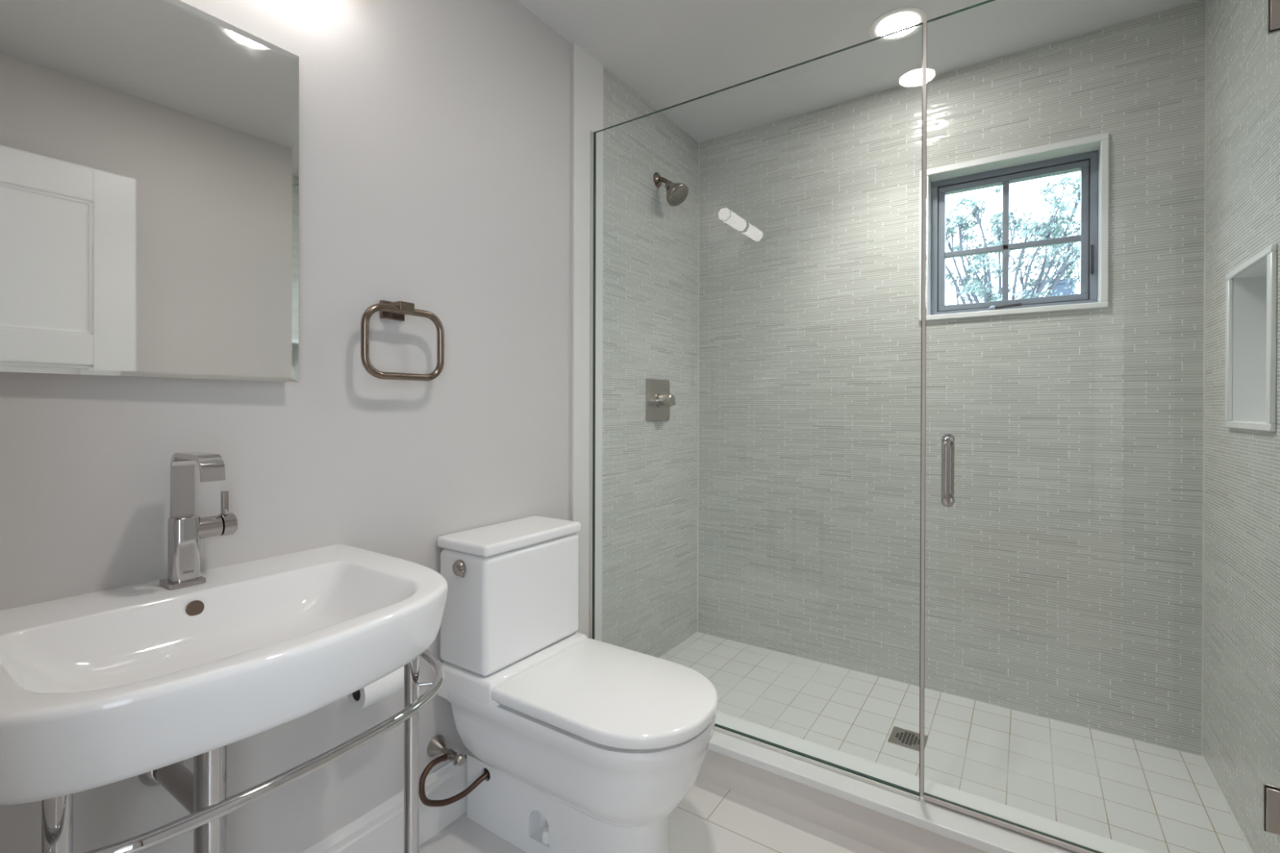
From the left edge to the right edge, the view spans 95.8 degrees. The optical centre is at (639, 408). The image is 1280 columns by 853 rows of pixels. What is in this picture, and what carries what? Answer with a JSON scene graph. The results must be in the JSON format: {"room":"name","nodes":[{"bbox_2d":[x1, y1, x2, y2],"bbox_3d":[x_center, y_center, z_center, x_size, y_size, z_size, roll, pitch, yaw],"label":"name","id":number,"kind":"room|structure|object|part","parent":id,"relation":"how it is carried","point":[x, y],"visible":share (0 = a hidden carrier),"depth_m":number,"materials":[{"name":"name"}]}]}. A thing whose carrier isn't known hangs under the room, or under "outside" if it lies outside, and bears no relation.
{"room":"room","nodes":[
{"label":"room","id":0,"kind":"room"},
{"bbox_2d":[0,0,573,852],"bbox_3d":[-0.532,-0.007,1.731,0.196,2.518,2.603,0,0,34],"label":"wall","id":1,"kind":"structure","parent":0,"point":[435,135],"depth_m":1.38,"materials":[{"name":"paint"}]},
{"bbox_2d":[0,0,298,382],"bbox_3d":[-0.915,-0.400,0.964,0.041,0.688,0.643,0,0,34],"label":"mirror","id":2,"kind":"object","parent":1,"relation":"attached to","point":[149,148],"visible":1,"depth_m":1.01,"materials":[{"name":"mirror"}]},
{"bbox_2d":[300,751,466,852],"bbox_3d":[-0.676,1.052,1.353,0.015,0.160,1.574,0,0,34],"label":"baseboard","id":3,"kind":"structure","parent":1,"relation":"attached to","point":[380,829],"depth_m":1.45,"materials":[{"name":"paint"}]},
{"bbox_2d":[360,300,444,381],"bbox_3d":[-0.592,-0.168,1.425,0.067,0.196,0.224,0,0,34],"label":"towel ring","id":4,"kind":"object","parent":1,"relation":"attached to","point":[397,311],"visible":1,"depth_m":1.41,"materials":[{"name":"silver metal"}]},
{"bbox_3d":[-0.593,-0.244,1.423,0.067,0.044,0.063,0,0,34],"label":"wall post","id":5,"kind":"part","parent":4,"relation":"part of","materials":[{"name":"brown metal"}]},
{"bbox_2d":[418,734,489,806],"bbox_3d":[-0.506,0.952,1.515,0.117,0.146,0.190,0,0,34],"label":"supply valve","id":6,"kind":"object","parent":1,"relation":"attached to","point":[437,746],"visible":1,"depth_m":1.50,"materials":[{"name":"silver metal"}]},
{"bbox_3d":[-0.495,0.909,1.512,0.079,0.023,0.037,0,0,25],"label":"stem","id":7,"kind":"part","parent":6,"relation":"part of","materials":[{"name":"silver metal"}]},
{"bbox_3d":[-0.466,0.910,1.498,0.017,0.026,0.026,0,0,34],"label":"knob","id":8,"kind":"part","parent":6,"relation":"part of","materials":[{"name":"silver metal"}]},
{"bbox_2d":[572,42,603,641],"bbox_3d":[-0.185,-0.067,2.069,0.004,2.398,0.162,0,0,34],"label":"trim","id":9,"kind":"structure","parent":1,"relation":"attached to","point":[588,71],"depth_m":2.06,"materials":[{"name":"paint"}]},
{"bbox_2d":[601,66,698,657],"bbox_3d":[0.068,-0.091,2.446,0.004,2.350,0.746,0,0,34],"label":"tiled wall","id":10,"kind":"structure","parent":0,"point":[650,277],"depth_m":2.39,"materials":[{"name":"tile"}]},
{"bbox_2d":[645,378,676,420],"bbox_3d":[0.105,-0.038,2.432,0.075,0.174,0.182,0,0,34],"label":"shower valve","id":11,"kind":"object","parent":10,"relation":"attached to","point":[659,399],"visible":1,"depth_m":2.42,"materials":[{"name":"silver metal"}]},
{"bbox_3d":[0.095,-0.036,2.438,0.040,0.060,0.060,0,0,34],"label":"valve stem","id":12,"kind":"part","parent":11,"relation":"part of","materials":[{"name":"silver metal"}]},
{"bbox_3d":[0.128,-0.036,2.428,0.033,0.052,0.073,0,0,34],"label":"knob","id":13,"kind":"part","parent":11,"relation":"part of","materials":[{"name":"silver metal"}]},
{"bbox_2d":[653,172,688,206],"bbox_3d":[0.129,-0.922,2.400,0.144,0.154,0.101,0,0,34],"label":"shower head","id":14,"kind":"object","parent":10,"relation":"attached to","point":[677,193],"visible":1,"depth_m":2.38},
{"bbox_3d":[0.104,-0.951,2.424,0.068,0.054,0.019,0,0,34],"label":"shower arm","id":15,"kind":"part","parent":14,"relation":"part of","materials":[{"name":"brown metal"}]},
{"bbox_2d":[418,776,886,852],"bbox_3d":[0.042,1.195,0.833,1.988,0.120,1.750,0,0,34],"label":"floor","id":16,"kind":"structure","parent":0,"point":[712,817],"depth_m":1.54,"materials":[{"name":"tile"}]},
{"bbox_2d":[41,649,444,852],"bbox_3d":[-0.573,0.778,0.866,0.299,0.710,0.668,0,0,34],"label":"stand","id":17,"kind":"object","parent":16,"relation":"on","point":[56,812],"visible":0.83,"depth_m":0.78,"materials":[{"name":"silver metal"}]},
{"bbox_3d":[-0.656,0.778,0.650,0.040,0.710,0.040,0,0,34],"label":"leg","id":18,"kind":"part","parent":17,"relation":"part of","materials":[{"name":"silver metal"}]},
{"bbox_2d":[0,543,448,805],"bbox_3d":[-0.656,0.367,0.921,0.526,0.109,0.670,0,0,34],"label":"washbasin","id":19,"kind":"object","parent":17,"relation":"on","point":[100,688],"visible":0.98,"depth_m":0.83,"materials":[{"name":"white ceramic"}]},
{"bbox_2d":[137,745,226,852],"bbox_3d":[-0.780,0.647,0.996,0.238,0.450,0.068,0,0,34],"label":"drain pipe","id":20,"kind":"object","parent":19,"relation":"attached to","point":[206,786],"visible":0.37,"depth_m":0.93,"materials":[{"name":"silver metal"}]},
{"bbox_3d":[-0.788,0.654,1.001,0.211,0.038,0.038,0,0,34],"label":"trap arm","id":21,"kind":"part","parent":20,"relation":"part of","materials":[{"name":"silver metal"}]},
{"bbox_2d":[159,451,237,590],"bbox_3d":[-0.760,0.195,1.026,0.154,0.236,0.106,0,0,34],"label":"faucet","id":22,"kind":"object","parent":19,"relation":"on","point":[185,529],"visible":1,"depth_m":1.02,"materials":[{"name":"silver metal"}]},
{"bbox_3d":[-0.817,0.308,1.032,0.054,0.009,0.052,0,0,34],"label":"plate","id":23,"kind":"part","parent":22,"relation":"part of","materials":[{"name":"silver metal"}]},
{"bbox_3d":[-0.768,0.140,1.002,0.140,0.126,0.033,0,0,34],"label":"spout","id":24,"kind":"part","parent":22,"relation":"part of","materials":[{"name":"silver metal"}]},
{"bbox_3d":[-0.778,0.196,1.089,0.041,0.084,0.023,0,0,34],"label":"lever","id":25,"kind":"part","parent":22,"relation":"part of","materials":[{"name":"silver metal"}]},
{"bbox_3d":[-0.405,0.778,1.024,0.040,0.710,0.040,0,0,34],"label":"leg","id":26,"kind":"part","parent":17,"relation":"part of","materials":[{"name":"silver metal"}]},
{"bbox_2d":[436,515,718,852],"bbox_3d":[-0.150,0.738,1.498,0.720,0.790,0.403,0,0,34],"label":"toilet","id":27,"kind":"object","parent":16,"relation":"on","point":[585,744],"visible":0.99,"depth_m":1.45,"materials":[{"name":"white ceramic"}]},
{"bbox_3d":[-0.459,0.416,1.471,0.012,0.022,0.037,0,0,-45],"label":"flush lever","id":28,"kind":"part","parent":27,"relation":"part of","materials":[{"name":"silver metal"}]},
{"bbox_3d":[-0.361,0.357,1.650,0.198,0.030,0.376,0,0,34],"label":"tank lid","id":29,"kind":"part","parent":27,"relation":"part of","materials":[{"name":"white ceramic"}]},
{"bbox_3d":[-0.361,0.525,1.649,0.188,0.303,0.373,0,0,34],"label":"tank","id":30,"kind":"part","parent":27,"relation":"part of","materials":[{"name":"white ceramic"}]},
{"bbox_3d":[-0.135,0.843,1.499,0.684,0.229,0.386,0,0,34],"label":"bowl","id":31,"kind":"part","parent":27,"relation":"part of","materials":[{"name":"white ceramic"}]},
{"bbox_3d":[-0.054,0.705,1.445,0.501,0.034,0.386,0,0,34],"label":"seat lid","id":32,"kind":"part","parent":27,"relation":"part of","materials":[{"name":"white plastic"}]},
{"bbox_2d":[516,0,1199,142],"bbox_3d":[0.380,-1.323,1.329,2.250,0.120,2.953,0,0,34],"label":"ceiling","id":33,"kind":"structure","parent":0,"point":[669,53],"depth_m":1.99,"materials":[{"name":"paint"}]},
{"bbox_2d":[868,6,927,42],"bbox_3d":[0.848,-1.261,1.902,0.176,0.003,0.176,0,0,34],"label":"recessed light","id":34,"kind":"object","parent":33,"relation":"in","point":[900,18],"visible":0.98,"depth_m":1.89,"materials":[{"name":"white glass"}]},
{"bbox_2d":[697,711,1151,852],"bbox_3d":[0.563,1.070,1.611,1.758,0.130,0.178,0,0,34],"label":"shower curb","id":35,"kind":"object","parent":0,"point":[887,821],"visible":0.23,"depth_m":1.53,"materials":[{"name":"white stone"}]},
{"bbox_2d":[589,22,923,800],"bbox_3d":[0.275,0.005,1.784,1.078,1.997,0.026,0,0,34],"label":"glass frame","id":36,"kind":"object","parent":35,"relation":"on","point":[877,782],"visible":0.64,"depth_m":2.07,"materials":[{"name":"clear glass"}]},
{"bbox_2d":[697,0,1205,755],"bbox_3d":[1.072,-0.004,2.325,2.200,2.518,0.170,0,0,34],"label":"wall","id":37,"kind":"structure","parent":0,"point":[1064,569],"depth_m":2.12,"materials":[{"name":"tile"}]},
{"bbox_2d":[697,142,699,632],"bbox_3d":[0.278,-0.102,2.752,0.004,2.330,0.004,0,0,34],"label":"trim","id":38,"kind":"structure","parent":37,"relation":"attached to","point":[699,143],"depth_m":2.75,"materials":[{"name":"white"}]},
{"bbox_2d":[918,132,1109,320],"bbox_3d":[1.345,-0.623,2.117,0.567,0.574,0.150,0,0,34],"label":"window","id":39,"kind":"structure","parent":37,"relation":"in","point":[1081,154],"depth_m":2.08,"materials":[{"name":"white wood"}]},
{"bbox_3d":[1.340,-0.375,2.103,0.081,0.015,0.012,0,0,36],"label":"crank arm","id":40,"kind":"part","parent":39,"relation":"part of","materials":[{"name":"silver metal"}]},
{"bbox_3d":[1.369,-0.622,2.144,0.466,0.483,0.039,0,0,34],"label":"sash","id":41,"kind":"part","parent":39,"relation":"part of","materials":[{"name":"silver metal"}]},
{"bbox_2d":[659,631,1249,852],"bbox_3d":[0.780,1.161,1.935,1.958,0.188,0.903,0,0,34],"label":"floor","id":42,"kind":"structure","parent":0,"point":[1153,798],"depth_m":1.81,"materials":[{"name":"tile"}]},
{"bbox_2d":[887,726,928,751],"bbox_3d":[0.866,1.066,1.868,0.104,0.002,0.107,0,0,34],"label":"floor drain","id":43,"kind":"object","parent":42,"relation":"on","point":[908,739],"visible":0.94,"depth_m":1.87,"materials":[{"name":"silver metal"}]},
{"bbox_2d":[1203,0,1279,852],"bbox_3d":[1.630,-0.085,1.399,0.242,2.350,0.746,0,0,34],"label":"tiled wall","id":44,"kind":"structure","parent":0,"point":[1242,745],"depth_m":1.48,"materials":[{"name":"tile"}]},
{"bbox_2d":[1201,0,1207,755],"bbox_3d":[1.735,-0.095,1.776,0.004,2.330,0.004,0,0,34],"label":"trim","id":45,"kind":"structure","parent":44,"relation":"attached to","point":[1206,16],"depth_m":1.77,"materials":[{"name":"white"}]},
{"bbox_2d":[1201,755,1253,852],"bbox_3d":[1.536,1.068,1.487,0.004,0.004,0.699,0,0,34],"label":"trim","id":46,"kind":"structure","parent":44,"relation":"attached to","point":[1202,757],"depth_m":1.55,"materials":[{"name":"white"}]},
{"bbox_2d":[1225,243,1277,431],"bbox_3d":[1.535,-0.157,1.384,0.120,0.414,0.351,0,0,34],"label":"shower niche","id":47,"kind":"object","parent":44,"relation":"attached to","point":[1251,287],"visible":1,"depth_m":1.51,"materials":[{"name":"white tile"}]},
{"label":"outside","id":48,"kind":"structure","parent":0,"visible":0},
{"bbox_3d":[10.872,4.276,18.597,60.000,0.100,37.000,0,0,34],"label":"ground","id":49,"kind":"structure","parent":48,"visible":0},
{"bbox_2d":[945,173,1080,305],"bbox_3d":[4.132,0.699,6.789,3.071,7.078,1.881,0,0,34],"label":"tree","id":50,"kind":"object","parent":49,"relation":"on","point":[1046,230],"visible":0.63,"depth_m":6.62,"materials":[{"name":"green plant"}]},
{"bbox_2d":[1026,288,1031,297],"bbox_3d":[6.745,1.089,10.046,0.140,6.290,0.240,0,0,34],"label":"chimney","id":51,"kind":"object","parent":49,"relation":"on","point":[1029,290],"visible":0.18,"depth_m":9.95,"materials":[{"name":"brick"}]},
{"bbox_2d":[1048,277,1075,296],"bbox_3d":[7.213,1.030,9.913,0.365,6.410,0.540,0,0,34],"label":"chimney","id":52,"kind":"object","parent":49,"relation":"on","point":[1061,285],"visible":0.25,"depth_m":9.68,"materials":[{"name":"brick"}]},
{"bbox_3d":[-0.648,0.632,1.346,0.067,0.044,0.175,0,0,34],"label":"toilet paper holder","id":53,"kind":"object","parent":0,"visible":0},
{"bbox_2d":[347,666,404,710],"bbox_3d":[-0.614,0.642,1.350,0.074,0.074,0.104,0,0,34],"label":"toilet paper roll","id":54,"kind":"object","parent":53,"relation":"on","point":[393,683],"visible":0.59,"depth_m":1.32,"materials":[{"name":"white paper"}]},
{"bbox_3d":[0.867,0.000,0.247,0.227,2.518,1.694,0,0,34],"label":"wall","id":55,"kind":"structure","parent":0,"visible":0},
{"bbox_2d":[920,0,1279,852],"bbox_3d":[1.007,0.005,1.298,0.678,1.991,0.122,0,0,34],"label":"shower door","id":56,"kind":"structure","parent":55,"relation":"attached to","point":[1271,793],"depth_m":1.46,"materials":[{"name":"clear glass"}]},
{"bbox_3d":[0.757,0.154,1.426,0.028,0.183,0.056,0,0,34],"label":"pull handle","id":57,"kind":"part","parent":56,"relation":"part of","materials":[{"name":"silver metal"}]},
{"bbox_3d":[0.793,0.154,1.481,0.028,0.183,0.056,0,0,34],"label":"pull handle","id":58,"kind":"part","parent":56,"relation":"part of","materials":[{"name":"silver metal"}]},
{"bbox_3d":[1.007,-0.001,1.298,0.661,1.979,0.010,0,0,34],"label":"door glass","id":59,"kind":"part","parent":56,"relation":"part of","materials":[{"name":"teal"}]}
]}

